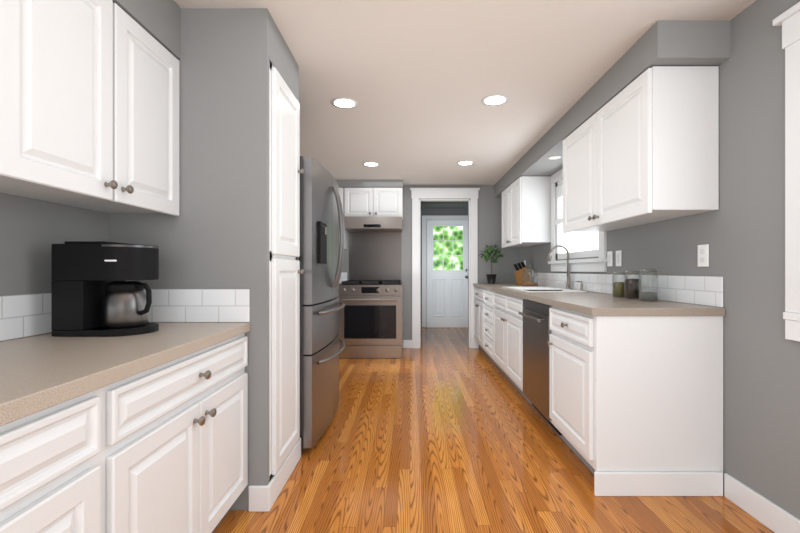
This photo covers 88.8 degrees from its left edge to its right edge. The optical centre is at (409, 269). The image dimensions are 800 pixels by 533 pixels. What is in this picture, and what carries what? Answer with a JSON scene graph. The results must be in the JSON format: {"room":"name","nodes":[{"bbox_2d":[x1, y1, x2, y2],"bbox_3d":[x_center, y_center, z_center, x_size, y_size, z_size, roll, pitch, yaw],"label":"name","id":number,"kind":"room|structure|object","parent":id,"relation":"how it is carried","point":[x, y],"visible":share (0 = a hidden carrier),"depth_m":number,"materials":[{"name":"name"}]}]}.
{"room":"kitchen","nodes":[
{"label":"kitchen","id":0,"kind":"room"},
{"bbox_2d":[0,193,108,341],"bbox_3d":[-1.430,-0.050,1.425,0.100,2.300,8.850,0,0,0],"label":"wall","id":1,"kind":"structure","parent":0,"point":[32,231],"depth_m":1.50,"materials":[{"name":"grey paint"}]},
{"bbox_2d":[0,0,7,175],"bbox_3d":[-1.213,-0.610,0.617,0.327,0.699,0.834,0,0,0],"label":"upper cabinet","id":2,"kind":"object","parent":1,"relation":"attached to","point":[3,3],"depth_m":1.06,"materials":[{"name":"white wood"}]},
{"bbox_2d":[0,0,178,215],"bbox_3d":[-1.213,-0.610,1.450,0.327,0.699,0.833,0,0,0],"label":"upper cabinet","id":3,"kind":"object","parent":1,"relation":"attached to","point":[89,104],"depth_m":1.37,"materials":[{"name":"white wood"}]},
{"bbox_2d":[109,8,298,509],"bbox_3d":[-1.018,-0.050,2.135,0.725,2.300,0.530,0,0,0],"label":"wall column","id":4,"kind":"structure","parent":0,"point":[214,234],"depth_m":1.87,"materials":[{"name":"grey paint"}]},
{"bbox_2d":[342,185,518,347],"bbox_3d":[0.080,-0.050,5.800,3.120,2.300,0.100,0,0,0],"label":"wall","id":5,"kind":"structure","parent":0,"point":[490,222],"depth_m":5.75,"materials":[{"name":"grey paint"}]},
{"bbox_2d":[339,188,346,248],"bbox_3d":[-1.131,-0.693,5.567,0.491,0.815,0.360,0,0,0],"label":"upper cabinet","id":6,"kind":"object","parent":5,"relation":"attached to","point":[341,192],"visible":0.02,"depth_m":5.44,"materials":[{"name":"white wood"}]},
{"bbox_2d":[344,188,402,219],"bbox_3d":[-0.490,-0.900,5.567,0.780,0.400,0.360,0,0,0],"label":"upper cabinet","id":7,"kind":"object","parent":5,"relation":"attached to","point":[373,202],"visible":0.9,"depth_m":5.42,"materials":[{"name":"white wood"}]},
{"bbox_2d":[344,217,402,279],"bbox_3d":[-0.490,-0.265,5.505,0.770,0.860,0.485,0,0,0],"label":"range hood","id":8,"kind":"object","parent":5,"relation":"attached to","point":[374,248],"visible":0.81,"depth_m":5.74,"materials":[{"name":"silver metal"}]},
{"bbox_2d":[410,188,479,347],"bbox_3d":[0.490,-0.025,5.779,0.980,2.250,0.142,0,0,0],"label":"door frame","id":9,"kind":"structure","parent":5,"relation":"attached to","point":[469,195],"depth_m":5.73,"materials":[{"name":"white wood"}]},
{"bbox_2d":[420,208,467,327],"bbox_3d":[0.670,-0.050,7.850,1.260,2.300,0.100,0,0,0],"label":"wall","id":10,"kind":"structure","parent":0,"point":[444,211],"depth_m":7.79,"materials":[{"name":"grey paint"}]},
{"bbox_2d":[422,215,467,327],"bbox_3d":[0.725,0.028,7.747,1.000,2.136,0.099,0,0,0],"label":"hall door","id":11,"kind":"structure","parent":10,"relation":"in","point":[444,271],"depth_m":7.75,"materials":[{"name":"paint"}]},
{"bbox_2d":[174,0,755,207],"bbox_3d":[0.075,-1.220,2.450,3.350,0.080,11.100,0,0,0],"label":"ceiling","id":12,"kind":"structure","parent":0,"point":[418,81],"depth_m":2.45,"materials":[{"name":"paint"}]},
{"bbox_2d":[112,0,180,58],"bbox_3d":[-1.215,-1.083,-0.565,0.330,0.235,4.870,0,0,0],"label":"wall","id":13,"kind":"structure","parent":12,"relation":"attached to","point":[159,21],"depth_m":1.72,"materials":[{"name":"grey paint"}]},
{"bbox_2d":[331,97,357,108],"bbox_3d":[-0.470,-1.198,2.930,0.190,0.004,0.190,0,0,0],"label":"recessed light","id":14,"kind":"object","parent":12,"relation":"in","point":[344,103],"visible":1,"depth_m":2.93,"materials":[{"name":"white plastic"}]},
{"bbox_2d":[336,180,402,187],"bbox_3d":[-0.738,-1.153,5.585,1.285,0.095,0.330,0,0,0],"label":"wall","id":15,"kind":"structure","parent":12,"relation":"attached to","point":[370,183],"depth_m":5.42,"materials":[{"name":"grey paint"}]},
{"bbox_2d":[363,162,379,166],"bbox_3d":[-0.440,-1.198,4.620,0.190,0.004,0.190,0,0,0],"label":"recessed light","id":16,"kind":"object","parent":12,"relation":"in","point":[371,164],"visible":1,"depth_m":4.62,"materials":[{"name":"white plastic"}]},
{"bbox_2d":[457,161,473,164],"bbox_3d":[0.620,-1.198,4.570,0.190,0.004,0.190,0,0,0],"label":"recessed light","id":17,"kind":"object","parent":12,"relation":"in","point":[465,162],"visible":1,"depth_m":4.56,"materials":[{"name":"white plastic"}]},
{"bbox_2d":[481,94,508,105],"bbox_3d":[0.600,-1.198,2.880,0.190,0.004,0.190,0,0,0],"label":"recessed light","id":18,"kind":"object","parent":12,"relation":"in","point":[495,100],"visible":1,"depth_m":2.88,"materials":[{"name":"white plastic"}]},
{"bbox_2d":[494,20,730,197],"bbox_3d":[1.365,-1.110,3.855,0.350,0.180,3.790,0,0,0],"label":"soffit","id":19,"kind":"structure","parent":12,"relation":"attached to","point":[683,43],"depth_m":2.16,"materials":[{"name":"grey paint"}]},
{"bbox_2d":[548,156,560,159],"bbox_3d":[1.310,-1.018,3.700,0.110,0.004,0.110,0,0,0],"label":"recessed light","id":20,"kind":"object","parent":19,"relation":"in","point":[554,157],"visible":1,"depth_m":3.69,"materials":[{"name":"white plastic"}]},
{"bbox_2d":[212,328,773,532],"bbox_3d":[0.075,1.130,2.450,3.350,0.060,11.100,0,0,0],"label":"floor","id":21,"kind":"structure","parent":0,"point":[444,430],"depth_m":2.23,"materials":[{"name":"brown wood"}]},
{"bbox_2d":[0,377,119,532],"bbox_3d":[-1.056,0.689,0.555,0.642,0.817,0.875,0,0,0],"label":"base cabinet","id":22,"kind":"object","parent":21,"relation":"on","point":[60,458],"depth_m":0.88,"materials":[{"name":"wood"}]},
{"bbox_2d":[120,329,249,532],"bbox_3d":[-1.056,0.689,1.429,0.642,0.817,0.874,0,0,0],"label":"base cabinet","id":23,"kind":"object","parent":21,"relation":"on","point":[143,433],"depth_m":1.34,"materials":[{"name":"wood"}]},
{"bbox_2d":[0,321,249,416],"bbox_3d":[-1.054,0.260,0.558,0.646,0.041,2.616,0,0,0],"label":"countertop","id":24,"kind":"structure","parent":23,"relation":"on","point":[37,369],"depth_m":1.14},
{"bbox_2d":[51,241,158,336],"bbox_3d":[-1.131,0.067,1.570,0.309,0.342,0.222,0,0,0],"label":"coffee maker","id":25,"kind":"object","parent":24,"relation":"on","point":[94,292],"visible":1,"depth_m":1.48,"materials":[{"name":"black plastic"}]},
{"bbox_2d":[257,438,300,511],"bbox_3d":[-0.657,1.042,2.127,0.036,0.115,0.546,0,0,0],"label":"baseboard","id":26,"kind":"structure","parent":21,"relation":"on","point":[267,495],"depth_m":1.97,"materials":[{"name":"white wood"}]},
{"bbox_2d":[269,60,303,481],"bbox_3d":[-0.941,0.059,2.140,0.678,2.077,0.474,0,0,0],"label":"pantry","id":27,"kind":"object","parent":21,"relation":"on","point":[285,171],"visible":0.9,"depth_m":2.05,"materials":[{"name":"white wood"}]},
{"bbox_2d":[299,156,344,453],"bbox_3d":[-0.918,0.212,2.874,0.900,1.774,0.925,0,0,0],"label":"fridge","id":28,"kind":"object","parent":21,"relation":"on","point":[322,240],"visible":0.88,"depth_m":2.52,"materials":[{"name":"silver metal"}]},
{"bbox_2d":[339,272,346,283],"bbox_3d":[-1.131,0.565,5.397,0.491,1.066,0.700,0,0,0],"label":"base cabinet","id":29,"kind":"object","parent":21,"relation":"on","point":[343,277],"visible":0.02,"depth_m":5.74,"materials":[{"name":"white wood"}]},
{"bbox_2d":[339,280,402,357],"bbox_3d":[-0.490,0.619,5.351,0.780,0.954,0.775,0,0,0],"label":"range","id":30,"kind":"object","parent":21,"relation":"on","point":[371,319],"visible":0.98,"depth_m":5.02,"materials":[{"name":"silver metal"}]},
{"bbox_2d":[473,284,480,347],"bbox_3d":[1.215,0.661,5.351,0.643,0.873,0.792,0,0,0],"label":"base cabinet","id":31,"kind":"object","parent":21,"relation":"on","point":[477,291],"depth_m":5.43,"materials":[{"name":"laminate"}]},
{"bbox_2d":[481,288,492,361],"bbox_3d":[1.215,0.661,4.681,0.643,0.873,0.550,0,0,0],"label":"base cabinet","id":32,"kind":"object","parent":21,"relation":"on","point":[486,293],"depth_m":4.75,"materials":[{"name":"wood"}]},
{"bbox_2d":[493,292,520,392],"bbox_3d":[1.215,0.661,3.825,0.643,0.873,1.162,0,0,0],"label":"base cabinet","id":33,"kind":"object","parent":21,"relation":"on","point":[506,306],"depth_m":3.76,"materials":[{"name":"wood"}]},
{"bbox_2d":[521,296,544,419],"bbox_3d":[1.215,0.661,2.937,0.643,0.873,0.613,0,0,0],"label":"dishwasher","id":34,"kind":"object","parent":21,"relation":"on","point":[532,311],"depth_m":2.95,"materials":[{"name":"metal"}]},
{"bbox_2d":[545,304,722,473],"bbox_3d":[1.215,0.661,2.316,0.643,0.873,0.630,0,0,0],"label":"base cabinet","id":35,"kind":"object","parent":21,"relation":"on","point":[599,379],"depth_m":2.00,"materials":[{"name":"laminate"}]},
{"bbox_2d":[477,284,724,315],"bbox_3d":[1.212,0.241,3.868,0.649,0.112,3.759,0,0,0],"label":"countertop","id":36,"kind":"structure","parent":35,"relation":"on","point":[599,303],"depth_m":2.22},
{"bbox_2d":[479,244,502,283],"bbox_3d":[1.102,-0.082,5.515,0.328,0.529,0.324,0,0,0],"label":"plant","id":37,"kind":"object","parent":36,"relation":"on","point":[491,278],"visible":1,"depth_m":5.48,"materials":[{"name":"green plant"}]},
{"bbox_2d":[514,262,530,284],"bbox_3d":[1.393,0.041,5.055,0.212,0.283,0.110,0,0,0],"label":"knife block","id":38,"kind":"object","parent":36,"relation":"on","point":[519,273],"visible":0.96,"depth_m":5.00,"materials":[{"name":"brown wood"}]},
{"bbox_2d":[523,266,537,286],"bbox_3d":[1.360,0.062,4.600,0.160,0.242,0.160,0,0,0],"label":"canister","id":39,"kind":"object","parent":36,"relation":"on","point":[533,283],"visible":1,"depth_m":4.57,"materials":[{"name":"clear glass"}]},
{"bbox_2d":[517,288,584,291],"bbox_3d":[1.220,0.275,3.851,0.495,0.199,0.924,0,0,0],"label":"sink","id":40,"kind":"object","parent":36,"relation":"in","point":[518,289],"depth_m":3.83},
{"bbox_2d":[547,245,570,288],"bbox_3d":[1.406,-0.028,3.831,0.234,0.421,0.094,0,0,0],"label":"faucet","id":41,"kind":"object","parent":36,"relation":"on","point":[568,284],"visible":0.98,"depth_m":3.84,"materials":[{"name":"silver metal"}]},
{"bbox_2d":[576,281,583,290],"bbox_3d":[1.482,0.139,3.550,0.065,0.088,0.040,0,0,0],"label":"soap dispenser","id":42,"kind":"object","parent":36,"relation":"on","point":[581,286],"visible":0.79,"depth_m":3.54,"materials":[{"name":"silver metal"}]},
{"bbox_2d":[612,272,627,297],"bbox_3d":[1.398,0.098,2.720,0.096,0.171,0.092,0,0,0],"label":"jar","id":43,"kind":"object","parent":36,"relation":"on","point":[618,290],"visible":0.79,"depth_m":2.69,"materials":[{"name":"clear glass"}]},
{"bbox_2d":[624,270,641,298],"bbox_3d":[1.408,0.092,2.580,0.100,0.181,0.096,0,0,0],"label":"jar","id":44,"kind":"object","parent":36,"relation":"on","point":[631,288],"visible":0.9,"depth_m":2.55,"materials":[{"name":"clear glass"}]},
{"bbox_2d":[639,269,657,300],"bbox_3d":[1.418,0.087,2.430,0.104,0.191,0.100,0,0,0],"label":"jar","id":45,"kind":"object","parent":36,"relation":"on","point":[649,296],"visible":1,"depth_m":2.40,"materials":[{"name":"clear glass"}]},
{"bbox_2d":[594,472,720,495],"bbox_3d":[1.208,1.042,1.988,0.615,0.115,0.017,0,0,0],"label":"baseboard","id":46,"kind":"structure","parent":35,"relation":"attached to","point":[605,483],"depth_m":1.98,"materials":[{"name":"white wood"}]},
{"bbox_2d":[519,0,799,519],"bbox_3d":[1.590,-0.050,1.425,0.100,2.300,8.850,0,0,0],"label":"wall","id":47,"kind":"structure","parent":0,"point":[741,231],"depth_m":1.84,"materials":[{"name":"grey paint"}]},
{"bbox_2d":[502,176,550,247],"bbox_3d":[1.347,-0.650,4.862,0.380,0.730,0.895,0,0,0],"label":"upper cabinet","id":48,"kind":"object","parent":47,"relation":"attached to","point":[526,211],"visible":1,"depth_m":4.42,"materials":[{"name":"white wood"}]},
{"bbox_2d":[548,168,606,271],"bbox_3d":[1.567,-0.500,3.800,0.145,1.030,1.250,0,0,0],"label":"window","id":49,"kind":"structure","parent":47,"relation":"in","point":[583,244],"depth_m":3.97,"materials":[{"name":"white wood"}]},
{"bbox_2d":[607,251,612,265],"bbox_3d":[1.532,-0.085,3.130,0.009,0.115,0.075,0,0,0],"label":"light switch","id":50,"kind":"object","parent":47,"relation":"attached to","point":[609,258],"visible":1,"depth_m":3.12,"materials":[{"name":"white plastic"}]},
{"bbox_2d":[616,250,621,265],"bbox_3d":[1.532,-0.085,3.000,0.009,0.115,0.075,0,0,0],"label":"light switch","id":51,"kind":"object","parent":47,"relation":"attached to","point":[618,258],"visible":1,"depth_m":2.98,"materials":[{"name":"white plastic"}]},
{"bbox_2d":[563,66,718,232],"bbox_3d":[1.347,-0.650,2.610,0.380,0.730,1.160,0,0,0],"label":"upper cabinet","id":52,"kind":"object","parent":47,"relation":"attached to","point":[642,148],"visible":1,"depth_m":2.06,"materials":[{"name":"white wood"}]},
{"bbox_2d":[698,244,708,266],"bbox_3d":[1.533,-0.075,2.135,0.008,0.115,0.075,0,0,0],"label":"electrical outlet","id":53,"kind":"object","parent":47,"relation":"attached to","point":[703,255],"visible":1,"depth_m":2.13,"materials":[{"name":"white plastic"}]},
{"bbox_2d":[721,472,799,532],"bbox_3d":[1.530,1.042,-0.502,0.021,0.115,4.997,0,0,0],"label":"baseboard","id":54,"kind":"structure","parent":47,"relation":"attached to","point":[770,515],"depth_m":1.78,"materials":[{"name":"white wood"}]},
{"bbox_2d":[773,2,799,341],"bbox_3d":[1.550,-0.378,0.988,0.100,1.315,1.405,0,0,0],"label":"window","id":55,"kind":"structure","parent":47,"relation":"in","point":[788,20],"depth_m":1.62,"materials":[{"name":"white wood"}]}
]}

